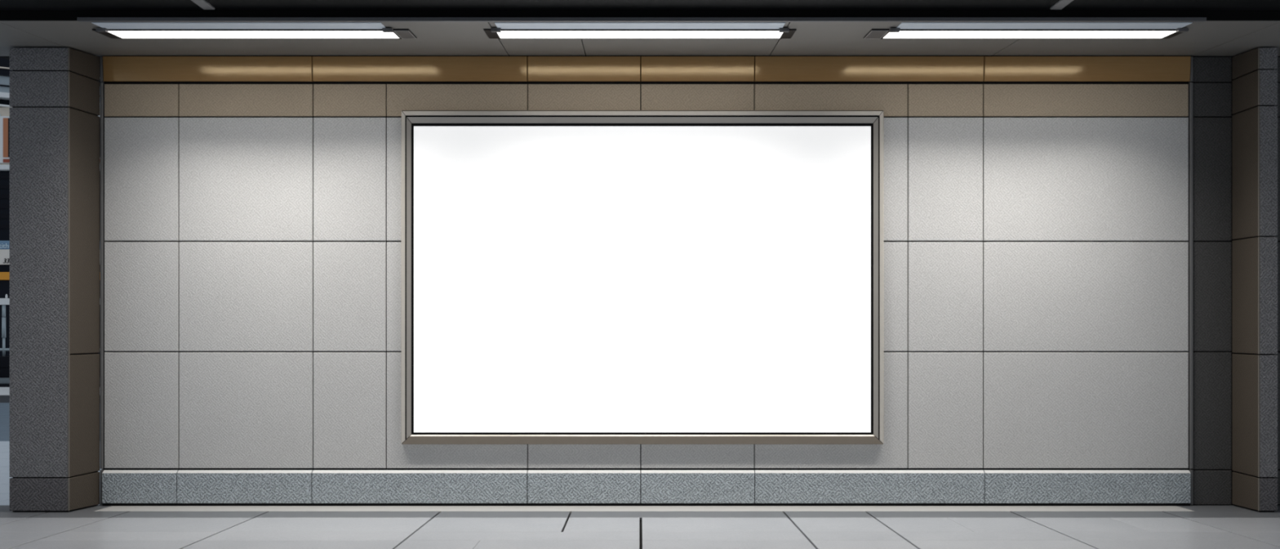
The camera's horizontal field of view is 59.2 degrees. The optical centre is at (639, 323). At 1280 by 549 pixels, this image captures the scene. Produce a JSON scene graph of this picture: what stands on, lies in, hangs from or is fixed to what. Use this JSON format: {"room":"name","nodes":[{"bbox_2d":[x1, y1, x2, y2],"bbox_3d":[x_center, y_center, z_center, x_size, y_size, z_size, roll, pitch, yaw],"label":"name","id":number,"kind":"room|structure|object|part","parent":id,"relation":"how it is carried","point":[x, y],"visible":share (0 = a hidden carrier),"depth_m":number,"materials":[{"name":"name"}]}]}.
{"room":"metro station","nodes":[
{"label":"metro station","id":0,"kind":"room"},
{"bbox_2d":[0,504,1279,548],"bbox_3d":[0.000,1.334,4.160,13.000,0.308,7.720,0,0,0],"label":"floor","id":1,"kind":"structure","parent":0,"point":[1192,526],"depth_m":6.91,"materials":[{"name":"tile"}]},
{"bbox_2d":[9,47,99,511],"bbox_3d":[-4.060,-0.305,7.827,0.453,3.181,0.344,0,0,0],"label":"pillar","id":2,"kind":"structure","parent":1,"relation":"on","point":[55,91],"depth_m":7.66,"materials":[{"name":"grey stone"}]},
{"bbox_2d":[1231,47,1277,511],"bbox_3d":[4.269,-0.305,7.827,0.133,3.181,0.342,0,0,0],"label":"pillar","id":3,"kind":"structure","parent":1,"relation":"on","point":[1255,83],"depth_m":7.71,"materials":[{"name":"grey stone"}]},
{"bbox_2d":[0,21,1279,60],"bbox_3d":[0.940,-2.079,7.585,11.120,0.467,1.430,0,0,0],"label":"ceiling","id":4,"kind":"structure","parent":0,"point":[1207,38],"depth_m":7.59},
{"bbox_2d":[91,22,417,39],"bbox_3d":[-2.454,-1.848,7.135,1.993,0.042,0.469,0,0,0],"label":"ceiling light","id":5,"kind":"object","parent":4,"relation":"attached to","point":[122,30],"visible":1,"depth_m":7.08,"materials":[{"name":"white"}]},
{"bbox_2d":[108,31,399,38],"bbox_3d":[-2.475,-1.859,7.224,1.808,0.019,0.261,0,0,0],"label":"diffuser","id":6,"kind":"object","parent":5,"relation":"attached to","point":[117,34],"depth_m":7.24,"materials":[{"name":"white plastic"}]},
{"bbox_3d":[-1.506,-1.852,7.224,0.085,0.015,0.239,0,0,0],"label":"plate","id":7,"kind":"part","parent":5,"relation":"part of","materials":[{"name":"grey metal"}]},
{"bbox_2d":[0,10,1279,21],"bbox_3d":[0.940,-2.080,6.864,11.120,0.465,0.012,0,0,0],"label":"trim","id":8,"kind":"structure","parent":4,"relation":"attached to","point":[5,15],"depth_m":6.86,"materials":[{"name":"black metal"}]},
{"bbox_2d":[483,22,796,39],"bbox_3d":[0.000,-1.848,7.135,1.970,0.042,0.469,0,0,0],"label":"ceiling light","id":9,"kind":"object","parent":4,"relation":"attached to","point":[504,30],"visible":1,"depth_m":7.08,"materials":[{"name":"white"}]},
{"bbox_2d":[497,31,782,38],"bbox_3d":[0.000,-1.859,7.224,1.822,0.019,0.261,0,0,0],"label":"diffuser","id":10,"kind":"object","parent":9,"relation":"attached to","point":[503,34],"depth_m":7.24,"materials":[{"name":"white plastic"}]},
{"bbox_2d":[76,17,1206,22],"bbox_3d":[0.011,-1.846,6.844,6.852,0.024,0.028,0,0,0],"label":"trim","id":11,"kind":"structure","parent":4,"relation":"attached to","point":[78,19],"depth_m":6.83,"materials":[{"name":"black metal"}]},
{"bbox_2d":[863,22,1192,39],"bbox_3d":[2.458,-1.848,7.135,1.995,0.042,0.469,0,0,0],"label":"ceiling light","id":12,"kind":"object","parent":4,"relation":"attached to","point":[905,30],"visible":1,"depth_m":7.08,"materials":[{"name":"white"}]},
{"bbox_3d":[1.514,-1.852,7.224,0.097,0.015,0.239,0,0,0],"label":"plate","id":13,"kind":"part","parent":12,"relation":"part of","materials":[{"name":"grey metal"}]},
{"bbox_2d":[883,31,1175,38],"bbox_3d":[2.495,-1.859,7.224,1.818,0.019,0.261,0,0,0],"label":"diffuser","id":14,"kind":"object","parent":12,"relation":"attached to","point":[901,34],"depth_m":7.24,"materials":[{"name":"white plastic"}]},
{"bbox_2d":[0,0,1279,10],"bbox_3d":[0.940,-2.109,4.629,11.120,0.406,4.458,0,0,0],"label":"ceiling","id":15,"kind":"structure","parent":0,"point":[5,5],"depth_m":6.74,"materials":[{"name":"black paint"}]},
{"bbox_2d":[191,0,215,9],"bbox_3d":[-2.600,-1.900,5.900,0.070,0.012,1.800,0,0,0],"label":"batten","id":16,"kind":"object","parent":15,"relation":"attached to","point":[202,4],"visible":1,"depth_m":6.70,"materials":[{"name":"grey metal"}]},
{"bbox_2d":[1049,0,1073,9],"bbox_3d":[2.510,-1.900,5.900,0.070,0.012,1.800,0,0,0],"label":"batten","id":17,"kind":"object","parent":15,"relation":"attached to","point":[1060,4],"visible":1,"depth_m":6.70,"materials":[{"name":"grey metal"}]},
{"bbox_2d":[103,56,1279,504],"bbox_3d":[0.786,-0.307,8.110,9.228,3.189,0.220,0,0,0],"label":"wall","id":18,"kind":"structure","parent":0,"point":[1036,233],"depth_m":8.00,"materials":[{"name":"tile"}]},
{"bbox_2d":[99,56,104,504],"bbox_3d":[-3.821,-0.306,8.011,0.019,3.176,0.050,0,0,0],"label":"trim","id":19,"kind":"structure","parent":18,"relation":"attached to","point":[101,73],"depth_m":7.99,"materials":[{"name":"metal"}]},
{"bbox_2d":[401,110,884,444],"bbox_3d":[0.018,-0.330,7.981,3.412,2.359,0.041,0,0,0],"label":"billboard","id":20,"kind":"object","parent":18,"relation":"attached to","point":[569,277],"visible":1,"depth_m":7.98,"materials":[{"name":"beige metal"}]},
{"bbox_3d":[-1.653,-0.330,7.981,0.070,2.354,0.041,0,0,0],"label":"frame rail","id":21,"kind":"part","parent":20,"relation":"part of","materials":[{"name":"beige metal"}]},
{"bbox_3d":[0.018,-1.465,7.981,3.406,0.091,0.041,0,0,0],"label":"frame rail","id":22,"kind":"part","parent":20,"relation":"part of","materials":[{"name":"beige metal"}]},
{"bbox_3d":[0.018,0.816,7.981,3.406,0.067,0.041,0,0,0],"label":"frame rail","id":23,"kind":"part","parent":20,"relation":"part of","materials":[{"name":"beige metal"}]},
{"bbox_3d":[1.688,-0.330,7.981,0.072,2.354,0.041,0,0,0],"label":"frame rail","id":24,"kind":"part","parent":20,"relation":"part of","materials":[{"name":"beige metal"}]},
{"bbox_2d":[102,469,1191,505],"bbox_3d":[0.045,1.162,7.992,7.707,0.250,0.044,0,0,0],"label":"baseboard","id":25,"kind":"structure","parent":18,"relation":"attached to","point":[119,486],"depth_m":7.97,"materials":[{"name":"stone"}]},
{"bbox_2d":[102,56,1191,81],"bbox_3d":[0.048,-1.808,7.993,7.706,0.175,0.034,0,0,0],"label":"trim","id":26,"kind":"structure","parent":18,"relation":"attached to","point":[115,68],"depth_m":7.98,"materials":[{"name":"brown metal"}]},
{"bbox_2d":[1188,56,1193,504],"bbox_3d":[3.914,-0.306,8.011,0.021,3.176,0.050,0,0,0],"label":"trim","id":27,"kind":"structure","parent":18,"relation":"attached to","point":[1190,84],"depth_m":7.99,"materials":[{"name":"metal"}]},
{"label":"outside","id":28,"kind":"structure","parent":0,"visible":0},
{"bbox_2d":[0,57,101,355],"bbox_3d":[-16.750,-3.485,29.940,12.900,9.545,6.120,0,0,0],"label":"building","id":29,"kind":"structure","parent":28,"point":[5,70],"depth_m":27.09,"materials":[{"name":"white paint"}]},
{"bbox_2d":[3,118,8,157],"bbox_3d":[-15.196,-4.457,26.983,0.120,0.938,0.010,0,0,0],"label":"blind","id":30,"kind":"object","parent":29,"relation":"hanging from","point":[5,120],"depth_m":26.98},
{"bbox_3d":[-14.803,-4.457,26.984,0.655,0.938,0.008,0,0,0],"label":"pane","id":31,"kind":"part","parent":29,"relation":"part of","materials":[{"name":"black glass"}]},
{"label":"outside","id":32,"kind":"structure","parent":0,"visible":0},
{"bbox_2d":[0,395,9,402],"bbox_3d":[-15.000,1.389,19.453,50.000,0.197,1.895,0,0,0],"label":"gutter","id":33,"kind":"object","parent":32,"point":[3,398],"depth_m":19.37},
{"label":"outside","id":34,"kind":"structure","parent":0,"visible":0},
{"bbox_2d":[0,386,9,395],"bbox_3d":[-15.000,1.386,21.655,50.000,0.204,2.490,0,0,0],"label":"strip","id":35,"kind":"object","parent":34,"point":[3,390],"depth_m":21.48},
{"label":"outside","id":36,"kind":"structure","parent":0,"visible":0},
{"bbox_2d":[0,355,9,386],"bbox_3d":[-16.000,1.000,23.790,12.000,0.615,0.860,0,0,0],"label":"wall","id":37,"kind":"structure","parent":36,"point":[4,360],"depth_m":23.90,"materials":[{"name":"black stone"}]},
{"bbox_2d":[0,293,9,355],"bbox_3d":[-14.181,0.026,24.050,8.800,1.327,0.140,0,0,0],"label":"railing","id":38,"kind":"object","parent":37,"relation":"on","point":[3,301],"visible":0.21,"depth_m":24.02,"materials":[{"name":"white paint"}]},
{"bbox_3d":[-13.581,0.142,24.050,0.079,1.095,0.079,0,0,0],"label":"post","id":39,"kind":"part","parent":38,"relation":"part of","materials":[{"name":"grey metal"}]},
{"bbox_3d":[-14.181,-0.478,24.050,8.800,0.137,0.140,0,0,0],"label":"rail","id":40,"kind":"part","parent":38,"relation":"part of","materials":[{"name":"silver metal"}]},
{"bbox_3d":[-14.181,0.547,24.060,8.800,0.059,0.059,0,0,0],"label":"rail","id":41,"kind":"part","parent":38,"relation":"part of","materials":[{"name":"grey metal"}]},
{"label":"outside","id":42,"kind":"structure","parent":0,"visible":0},
{"bbox_2d":[0,440,102,505],"bbox_3d":[-14.950,1.388,-0.800,22.100,0.200,26.400,0,0,0],"label":"pavement","id":43,"kind":"structure","parent":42,"point":[5,477],"depth_m":9.71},
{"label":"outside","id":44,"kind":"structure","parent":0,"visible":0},
{"bbox_2d":[0,402,9,440],"bbox_3d":[-15.000,1.390,15.453,50.000,0.196,6.095,0,0,0],"label":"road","id":45,"kind":"structure","parent":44,"point":[4,406],"depth_m":14.86,"materials":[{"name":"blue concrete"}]}
]}

